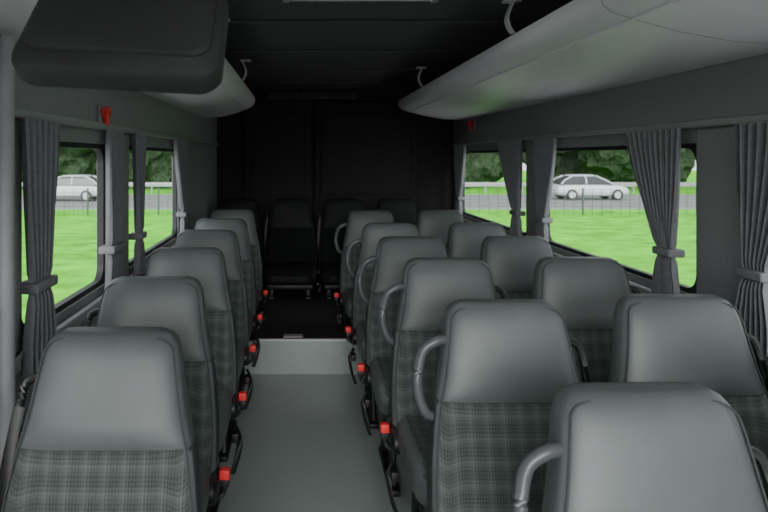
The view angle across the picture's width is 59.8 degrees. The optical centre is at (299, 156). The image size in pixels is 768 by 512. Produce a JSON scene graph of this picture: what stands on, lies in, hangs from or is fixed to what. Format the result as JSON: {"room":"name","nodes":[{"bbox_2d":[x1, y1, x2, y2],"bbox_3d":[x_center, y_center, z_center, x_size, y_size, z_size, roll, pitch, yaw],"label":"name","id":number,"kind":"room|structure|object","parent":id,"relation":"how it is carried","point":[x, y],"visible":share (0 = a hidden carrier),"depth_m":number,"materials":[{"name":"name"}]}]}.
{"room":"vehicle interior","nodes":[
{"label":"vehicle interior","id":0,"kind":"room"},
{"bbox_2d":[0,34,216,447],"bbox_3d":[-0.945,0.430,2.700,0.050,2.360,9.200,0,0,0],"label":"wall","id":1,"kind":"structure","parent":0,"point":[132,109],"depth_m":3.67,"materials":[{"name":"plastic"}]},
{"bbox_2d":[0,35,16,465],"bbox_3d":[-0.868,0.352,1.950,0.057,1.417,0.052,0,0,0],"label":"pole","id":2,"kind":"object","parent":1,"relation":"attached to","point":[7,43],"visible":0.83,"depth_m":1.93,"materials":[{"name":"plastic"}]},
{"bbox_2d":[20,117,59,375],"bbox_3d":[-0.882,0.287,2.230,0.075,0.825,0.300,0,0,0],"label":"window curtain","id":3,"kind":"object","parent":1,"relation":"hanging from","point":[40,138],"visible":0.94,"depth_m":2.18,"materials":[{"name":"fabric"}]},
{"bbox_2d":[22,142,104,335],"bbox_3d":[-0.947,0.270,2.665,0.030,0.660,0.970,0,0,0],"label":"window","id":4,"kind":"structure","parent":1,"relation":"in","point":[99,149],"depth_m":3.13,"materials":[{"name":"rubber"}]},
{"bbox_2d":[15,119,128,353],"bbox_3d":[-0.911,0.255,1.610,0.018,0.750,3.760,0,0,0],"label":"trim","id":5,"kind":"structure","parent":1,"relation":"attached to","point":[18,141],"depth_m":2.13,"materials":[{"name":"plastic"}]},
{"bbox_2d":[97,105,112,125],"bbox_3d":[-0.891,-0.188,3.020,0.054,0.094,0.106,0,0,0],"label":"hammer","id":6,"kind":"object","parent":1,"relation":"attached to","point":[103,113],"visible":0.88,"depth_m":3.01,"materials":[{"name":"plastic"}]},
{"bbox_2d":[99,130,125,289],"bbox_3d":[-0.882,0.287,3.121,0.075,0.825,0.268,0,0,0],"label":"window curtain","id":7,"kind":"object","parent":1,"relation":"hanging from","point":[114,139],"visible":0.86,"depth_m":3.06,"materials":[{"name":"fabric"}]},
{"bbox_2d":[15,108,218,374],"bbox_3d":[-0.902,0.268,2.700,0.035,0.845,9.000,0,0,0],"label":"trim","id":8,"kind":"structure","parent":1,"relation":"attached to","point":[76,320],"depth_m":2.69,"materials":[{"name":"plastic"}]},
{"bbox_2d":[0,0,254,117],"bbox_3d":[-0.672,-0.481,3.372,0.484,0.214,6.044,0,0,0],"label":"luggage rack","id":9,"kind":"object","parent":1,"relation":"attached to","point":[232,96],"visible":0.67,"depth_m":4.44,"materials":[{"name":"plastic"}]},
{"bbox_2d":[240,59,250,80],"bbox_3d":[-0.420,-0.670,5.100,0.080,0.160,0.060,0,0,0],"label":"bracket","id":10,"kind":"object","parent":9,"relation":"on","point":[241,60],"visible":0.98,"depth_m":5.08,"materials":[{"name":"metal"}]},
{"bbox_2d":[129,133,146,275],"bbox_3d":[-0.882,0.287,3.600,0.075,0.825,0.240,0,0,0],"label":"window curtain","id":11,"kind":"object","parent":1,"relation":"hanging from","point":[138,140],"visible":0.91,"depth_m":3.54,"materials":[{"name":"fabric"}]},
{"bbox_2d":[129,146,176,266],"bbox_3d":[-0.947,0.270,4.260,0.030,0.660,1.480,0,0,0],"label":"window","id":12,"kind":"structure","parent":1,"relation":"in","point":[149,250],"depth_m":4.96,"materials":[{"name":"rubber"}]},
{"bbox_2d":[173,139,188,231],"bbox_3d":[-0.882,0.287,4.870,0.075,0.825,0.500,0,0,0],"label":"window curtain","id":13,"kind":"object","parent":1,"relation":"hanging from","point":[180,146],"visible":0.85,"depth_m":4.87,"materials":[{"name":"fabric"}]},
{"bbox_2d":[218,374,411,511],"bbox_3d":[0.390,1.600,2.750,2.720,0.080,9.300,0,0,0],"label":"floor","id":14,"kind":"structure","parent":0,"point":[308,446],"depth_m":3.48,"materials":[{"name":"plastic"}]},
{"bbox_2d":[0,326,202,511],"bbox_3d":[-0.503,1.018,1.516,0.590,1.080,0.737,0,0,0],"label":"passenger seat","id":15,"kind":"object","parent":14,"relation":"on","point":[108,426],"visible":1,"depth_m":1.72,"materials":[{"name":"grey leather"}]},
{"bbox_2d":[84,276,229,511],"bbox_3d":[-0.544,1.008,2.196,0.590,1.100,0.737,0,0,1],"label":"passenger seat","id":16,"kind":"object","parent":14,"relation":"on","point":[175,303],"visible":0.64,"depth_m":2.42,"materials":[{"name":"grey leather"}]},
{"bbox_2d":[136,247,246,511],"bbox_3d":[-0.542,1.002,2.917,0.590,1.113,0.737,0,0,0],"label":"passenger seat","id":17,"kind":"object","parent":14,"relation":"on","point":[207,265],"visible":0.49,"depth_m":3.11,"materials":[{"name":"grey fabric"}]},
{"bbox_2d":[174,229,255,461],"bbox_3d":[-0.549,0.999,3.667,0.590,1.118,0.737,0,0,0],"label":"passenger seat","id":18,"kind":"object","parent":14,"relation":"on","point":[227,241],"visible":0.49,"depth_m":3.86,"materials":[{"name":"grey fabric"}]},
{"bbox_2d":[194,218,262,393],"bbox_3d":[-0.555,0.999,4.417,0.590,1.118,0.737,0,0,1],"label":"passenger seat","id":19,"kind":"object","parent":14,"relation":"on","point":[238,225],"visible":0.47,"depth_m":4.61,"materials":[{"name":"grey fabric"}]},
{"bbox_2d":[245,277,362,373],"bbox_3d":[0.390,1.432,6.011,2.608,0.256,2.566,0,0,0],"label":"step platform","id":20,"kind":"object","parent":14,"relation":"on","point":[298,335],"visible":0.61,"depth_m":4.79,"materials":[{"name":"plastic"}]},
{"bbox_2d":[210,209,267,320],"bbox_3d":[-0.557,0.893,5.237,0.590,0.906,0.737,0,0,0],"label":"passenger seat","id":21,"kind":"object","parent":20,"relation":"on","point":[247,215],"visible":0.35,"depth_m":5.45,"materials":[{"name":"grey fabric"}]},
{"bbox_2d":[219,199,265,289],"bbox_3d":[-0.605,0.873,6.337,0.590,0.906,0.737,0,0,0],"label":"passenger seat","id":22,"kind":"object","parent":20,"relation":"on","point":[250,204],"visible":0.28,"depth_m":6.57,"materials":[{"name":"black leather"}]},
{"bbox_2d":[263,199,320,299],"bbox_3d":[-0.079,0.873,6.337,0.590,0.906,0.737,0,0,0],"label":"passenger seat","id":23,"kind":"object","parent":20,"relation":"on","point":[289,240],"visible":0.94,"depth_m":6.48,"materials":[{"name":"black leather"}]},
{"bbox_2d":[316,199,362,299],"bbox_3d":[0.452,0.873,6.337,0.590,0.906,0.737,0,0,0],"label":"passenger seat","id":24,"kind":"object","parent":20,"relation":"on","point":[336,211],"visible":0.48,"depth_m":6.51,"materials":[{"name":"black leather"}]},
{"bbox_2d":[334,210,393,327],"bbox_3d":[0.567,0.893,5.136,0.586,0.907,0.737,0,0,0],"label":"passenger seat","id":25,"kind":"object","parent":20,"relation":"on","point":[357,219],"visible":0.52,"depth_m":5.34,"materials":[{"name":"grey fabric"}]},
{"bbox_2d":[377,199,416,225],"bbox_3d":[0.984,0.873,6.337,0.590,0.906,0.737,0,0,0],"label":"passenger seat","id":26,"kind":"object","parent":20,"relation":"on","point":[402,210],"visible":0.12,"depth_m":6.57,"materials":[{"name":"black leather"}]},
{"bbox_2d":[416,210,463,248],"bbox_3d":[1.147,0.893,5.157,0.586,0.907,0.737,0,0,0],"label":"passenger seat","id":27,"kind":"object","parent":20,"relation":"on","point":[431,223],"visible":0.17,"depth_m":5.39,"materials":[{"name":"grey leather"}]},
{"bbox_2d":[345,223,419,428],"bbox_3d":[0.584,0.999,4.077,0.586,1.118,0.737,0,0,0],"label":"passenger seat","id":28,"kind":"object","parent":14,"relation":"on","point":[372,233],"visible":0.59,"depth_m":4.26,"materials":[{"name":"grey fabric"}]},
{"bbox_2d":[357,236,447,496],"bbox_3d":[0.593,0.999,3.317,0.586,1.118,0.737,0,0,0],"label":"passenger seat","id":29,"kind":"object","parent":14,"relation":"on","point":[393,252],"visible":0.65,"depth_m":3.50,"materials":[{"name":"grey fabric"}]},
{"bbox_2d":[379,258,507,511],"bbox_3d":[0.621,0.999,2.547,0.586,1.118,0.737,0,0,0],"label":"passenger seat","id":30,"kind":"object","parent":14,"relation":"on","point":[428,286],"visible":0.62,"depth_m":2.74,"materials":[{"name":"grey fabric"}]},
{"bbox_2d":[446,222,506,258],"bbox_3d":[1.173,0.999,4.106,0.586,1.118,0.737,0,0,-1],"label":"passenger seat","id":31,"kind":"object","parent":14,"relation":"on","point":[465,239],"visible":0.15,"depth_m":4.34,"materials":[{"name":"grey leather"}]},
{"bbox_2d":[412,299,590,511],"bbox_3d":[0.637,1.010,1.806,0.586,1.096,0.737,0,0,0],"label":"passenger seat","id":32,"kind":"object","parent":14,"relation":"on","point":[502,366],"visible":0.78,"depth_m":2.00,"materials":[{"name":"grey leather"}]},
{"bbox_2d":[480,236,553,298],"bbox_3d":[1.178,0.999,3.347,0.586,1.118,0.737,0,0,1],"label":"passenger seat","id":33,"kind":"object","parent":14,"relation":"on","point":[511,260],"visible":0.15,"depth_m":3.57,"materials":[{"name":"grey leather"}]},
{"bbox_2d":[532,257,639,382],"bbox_3d":[1.204,0.999,2.577,0.587,1.118,0.737,0,0,0],"label":"passenger seat","id":34,"kind":"object","parent":14,"relation":"on","point":[585,291],"visible":0.27,"depth_m":2.79,"materials":[{"name":"grey leather"}]},
{"bbox_2d":[512,382,767,511],"bbox_3d":[0.718,1.025,1.097,0.586,1.066,0.737,0,0,-1],"label":"passenger seat","id":35,"kind":"object","parent":14,"relation":"on","point":[611,446],"visible":1,"depth_m":1.33,"materials":[{"name":"grey leather"}]},
{"bbox_2d":[608,294,767,511],"bbox_3d":[1.204,1.004,1.837,0.586,1.107,0.737,0,0,0],"label":"passenger seat","id":36,"kind":"object","parent":14,"relation":"on","point":[701,339],"visible":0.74,"depth_m":2.06,"materials":[{"name":"grey leather"}]},
{"bbox_2d":[217,89,453,224],"bbox_3d":[0.390,0.430,7.350,2.720,2.360,0.100,0,0,0],"label":"wall","id":37,"kind":"structure","parent":0,"point":[435,135],"depth_m":7.30,"materials":[{"name":"plastic"}]},
{"bbox_2d":[244,102,311,235],"bbox_3d":[-0.245,0.349,7.263,0.750,1.919,0.063,0,0,0],"label":"door","id":38,"kind":"structure","parent":37,"relation":"in","point":[277,135],"depth_m":7.23,"materials":[{"name":"plastic"}]},
{"bbox_2d":[314,102,417,265],"bbox_3d":[0.728,0.349,7.263,1.145,1.919,0.063,0,0,0],"label":"door","id":39,"kind":"structure","parent":37,"relation":"in","point":[367,152],"depth_m":7.23,"materials":[{"name":"plastic"}]},
{"bbox_2d":[225,0,572,88],"bbox_3d":[0.390,-0.770,2.750,2.720,0.040,9.300,0,0,0],"label":"ceiling","id":40,"kind":"structure","parent":0,"point":[475,39],"depth_m":4.11,"materials":[{"name":"plastic"}]},
{"bbox_2d":[11,0,228,94],"bbox_3d":[-0.345,-0.433,1.318,0.399,0.625,0.204,0,0,0],"label":"monitor","id":41,"kind":"object","parent":40,"relation":"attached to","point":[161,46],"visible":1,"depth_m":1.24,"materials":[{"name":"plastic"}]},
{"bbox_2d":[283,0,438,2],"bbox_3d":[0.285,-0.757,2.690,0.730,0.055,0.940,0,0,0],"label":"roof hatch","id":42,"kind":"object","parent":40,"relation":"attached to","point":[284,1],"visible":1,"depth_m":3.14,"materials":[{"name":"plastic"}]},
{"bbox_2d":[225,20,510,82],"bbox_3d":[0.300,-0.741,5.075,1.700,0.018,2.950,0,0,0],"label":"trim","id":43,"kind":"structure","parent":40,"relation":"attached to","point":[231,21],"depth_m":4.60,"materials":[{"name":"plastic"}]},
{"bbox_2d":[416,67,426,85],"bbox_3d":[1.010,-0.670,5.500,0.080,0.160,0.060,0,0,0],"label":"bracket","id":44,"kind":"object","parent":40,"relation":"attached to","point":[420,68],"visible":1,"depth_m":5.48,"materials":[{"name":"metal"}]},
{"bbox_2d":[501,0,521,33],"bbox_3d":[1.010,-0.670,3.150,0.080,0.160,0.060,0,0,0],"label":"bracket","id":45,"kind":"object","parent":40,"relation":"attached to","point":[511,3],"visible":1,"depth_m":3.13,"materials":[{"name":"metal"}]},
{"bbox_2d":[454,54,767,398],"bbox_3d":[1.725,0.430,2.700,0.050,2.360,9.200,0,0,0],"label":"wall","id":46,"kind":"structure","parent":0,"point":[736,88],"depth_m":3.29,"materials":[{"name":"plastic"}]},
{"bbox_2d":[454,145,465,214],"bbox_3d":[1.663,0.287,6.825,0.075,0.825,0.450,0,0,0],"label":"window curtain","id":47,"kind":"object","parent":46,"relation":"hanging from","point":[459,150],"visible":0.81,"depth_m":6.79,"materials":[{"name":"fabric"}]},
{"bbox_2d":[467,119,475,131],"bbox_3d":[1.663,-0.306,6.400,0.070,0.123,0.138,0,0,0],"label":"hammer","id":48,"kind":"object","parent":46,"relation":"attached to","point":[472,123],"visible":1,"depth_m":6.38,"materials":[{"name":"plastic"}]},
{"bbox_2d":[462,149,525,235],"bbox_3d":[1.727,0.270,5.975,0.030,0.660,2.050,0,0,0],"label":"window","id":49,"kind":"structure","parent":46,"relation":"in","point":[524,150],"depth_m":6.33,"materials":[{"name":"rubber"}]},
{"bbox_2d":[498,140,525,235],"bbox_3d":[1.663,0.287,5.210,0.075,0.825,0.580,0,0,0],"label":"window curtain","id":50,"kind":"object","parent":46,"relation":"hanging from","point":[510,152],"visible":0.89,"depth_m":5.07,"materials":[{"name":"fabric"}]},
{"bbox_2d":[533,138,556,241],"bbox_3d":[1.663,0.287,4.460,0.075,0.825,0.400,0,0,0],"label":"window curtain","id":51,"kind":"object","parent":46,"relation":"hanging from","point":[544,150],"visible":0.85,"depth_m":4.44,"materials":[{"name":"fabric"}]},
{"bbox_2d":[398,0,767,119],"bbox_3d":[1.347,-0.481,3.572,0.694,0.214,6.444,0,0,0],"label":"luggage rack","id":52,"kind":"object","parent":46,"relation":"attached to","point":[580,47],"visible":1,"depth_m":2.71,"materials":[{"name":"plastic"}]},
{"bbox_2d":[453,114,767,293],"bbox_3d":[1.683,0.268,2.700,0.035,0.845,9.000,0,0,0],"label":"trim","id":53,"kind":"structure","parent":46,"relation":"attached to","point":[761,117],"depth_m":3.22,"materials":[{"name":"plastic"}]},
{"bbox_2d":[547,143,695,293],"bbox_3d":[1.727,0.270,3.725,0.030,0.660,1.790,0,0,0],"label":"window","id":54,"kind":"structure","parent":46,"relation":"in","point":[692,146],"depth_m":3.62,"materials":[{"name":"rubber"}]},
{"bbox_2d":[526,126,742,306],"bbox_3d":[1.691,0.255,2.325,0.018,0.750,5.190,0,0,0],"label":"window pillar","id":55,"kind":"structure","parent":46,"relation":"attached to","point":[719,228],"depth_m":2.67,"materials":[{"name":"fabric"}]},
{"bbox_2d":[625,128,684,293],"bbox_3d":[1.663,0.287,3.100,0.075,0.825,0.480,0,0,0],"label":"window curtain","id":56,"kind":"object","parent":46,"relation":"hanging from","point":[654,155],"visible":0.93,"depth_m":3.00,"materials":[{"name":"fabric"}]},
{"bbox_2d":[735,121,767,356],"bbox_3d":[1.663,0.287,2.337,0.075,0.825,0.355,0,0,0],"label":"window curtain","id":57,"kind":"object","parent":46,"relation":"hanging from","point":[751,139],"visible":0.93,"depth_m":2.40,"materials":[{"name":"fabric"}]},
{"label":"outside","id":58,"kind":"structure","parent":0,"visible":0},
{"bbox_2d":[22,171,695,322],"bbox_3d":[0.000,2.560,30.000,180.000,0.200,180.000,0,0,0],"label":"grassy ground","id":59,"kind":"structure","parent":58,"point":[625,238],"depth_m":20.68,"materials":[{"name":"green plant"}]},
{"bbox_2d":[58,148,96,176],"bbox_3d":[-16.842,-1.848,50.387,6.690,8.852,5.896,0,0,0],"label":"tree","id":60,"kind":"object","parent":59,"relation":"on","point":[72,161],"visible":0.24,"depth_m":49.38,"materials":[{"name":"green plant"}]},
{"bbox_2d":[129,150,171,187],"bbox_3d":[-12.767,-2.807,52.307,7.681,10.764,7.581,0,0,29],"label":"tree","id":61,"kind":"object","parent":59,"relation":"on","point":[157,162],"visible":0.06,"depth_m":50.49,"materials":[{"name":"green plant"}]},
{"bbox_2d":[22,182,695,192],"bbox_3d":[0.000,2.085,44.510,124.000,0.750,0.180,0,0,0],"label":"guard rail","id":62,"kind":"object","parent":59,"relation":"on","point":[147,184],"visible":0.16,"depth_m":44.42,"materials":[{"name":"grey metal"}]},
{"bbox_2d":[22,188,695,214],"bbox_3d":[6.000,1.885,27.990,72.060,1.150,0.080,0,0,0],"label":"wire fence","id":63,"kind":"object","parent":59,"relation":"on","point":[87,189],"visible":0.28,"depth_m":27.98,"materials":[{"name":"grey metal"}]},
{"bbox_2d":[465,153,485,181],"bbox_3d":[10.914,-2.726,51.350,7.400,10.604,7.783,0,0,0],"label":"tree","id":64,"kind":"object","parent":59,"relation":"on","point":[471,174],"visible":0.02,"depth_m":50.70,"materials":[{"name":"green plant"}]},
{"bbox_2d":[472,153,502,181],"bbox_3d":[14.650,-2.497,54.303,8.840,10.145,6.582,0,0,0],"label":"tree","id":65,"kind":"object","parent":59,"relation":"on","point":[488,165],"visible":0.12,"depth_m":51.41,"materials":[{"name":"green plant"}]},
{"bbox_2d":[523,151,579,177],"bbox_3d":[20.767,-2.954,54.813,8.556,11.059,8.612,0,0,0],"label":"tree","id":66,"kind":"object","parent":59,"relation":"on","point":[566,162],"visible":0.03,"depth_m":54.41,"materials":[{"name":"green plant"}]},
{"bbox_2d":[577,150,635,181],"bbox_3d":[24.061,-2.805,50.839,6.431,10.761,8.562,0,0,0],"label":"tree","id":67,"kind":"object","parent":59,"relation":"on","point":[610,165],"visible":0.21,"depth_m":48.82,"materials":[{"name":"green plant"}]},
{"bbox_2d":[635,149,695,181],"bbox_3d":[30.736,-2.459,55.031,6.842,10.070,8.630,0,0,-37],"label":"tree","id":68,"kind":"object","parent":59,"relation":"on","point":[688,159],"visible":0.05,"depth_m":53.11,"materials":[{"name":"green plant"}]},
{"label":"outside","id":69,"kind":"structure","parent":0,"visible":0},
{"bbox_2d":[22,194,695,209],"bbox_3d":[0.000,2.435,36.900,180.000,0.050,12.200,0,0,0],"label":"road","id":70,"kind":"structure","parent":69,"point":[148,197],"depth_m":34.64,"materials":[{"name":"grey asphalt"}]},
{"bbox_2d":[56,175,96,201],"bbox_3d":[-13.000,1.728,37.000,4.100,1.417,1.800,0,0,0],"label":"car","id":71,"kind":"object","parent":70,"relation":"on","point":[65,181],"visible":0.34,"depth_m":36.22,"materials":[{"name":"paint"}]},
{"bbox_2d":[552,174,628,199],"bbox_3d":[16.600,1.728,38.000,4.100,1.417,1.800,0,0,0],"label":"car","id":72,"kind":"object","parent":70,"relation":"on","point":[569,181],"visible":0.88,"depth_m":37.22,"materials":[{"name":"paint"}]}
]}

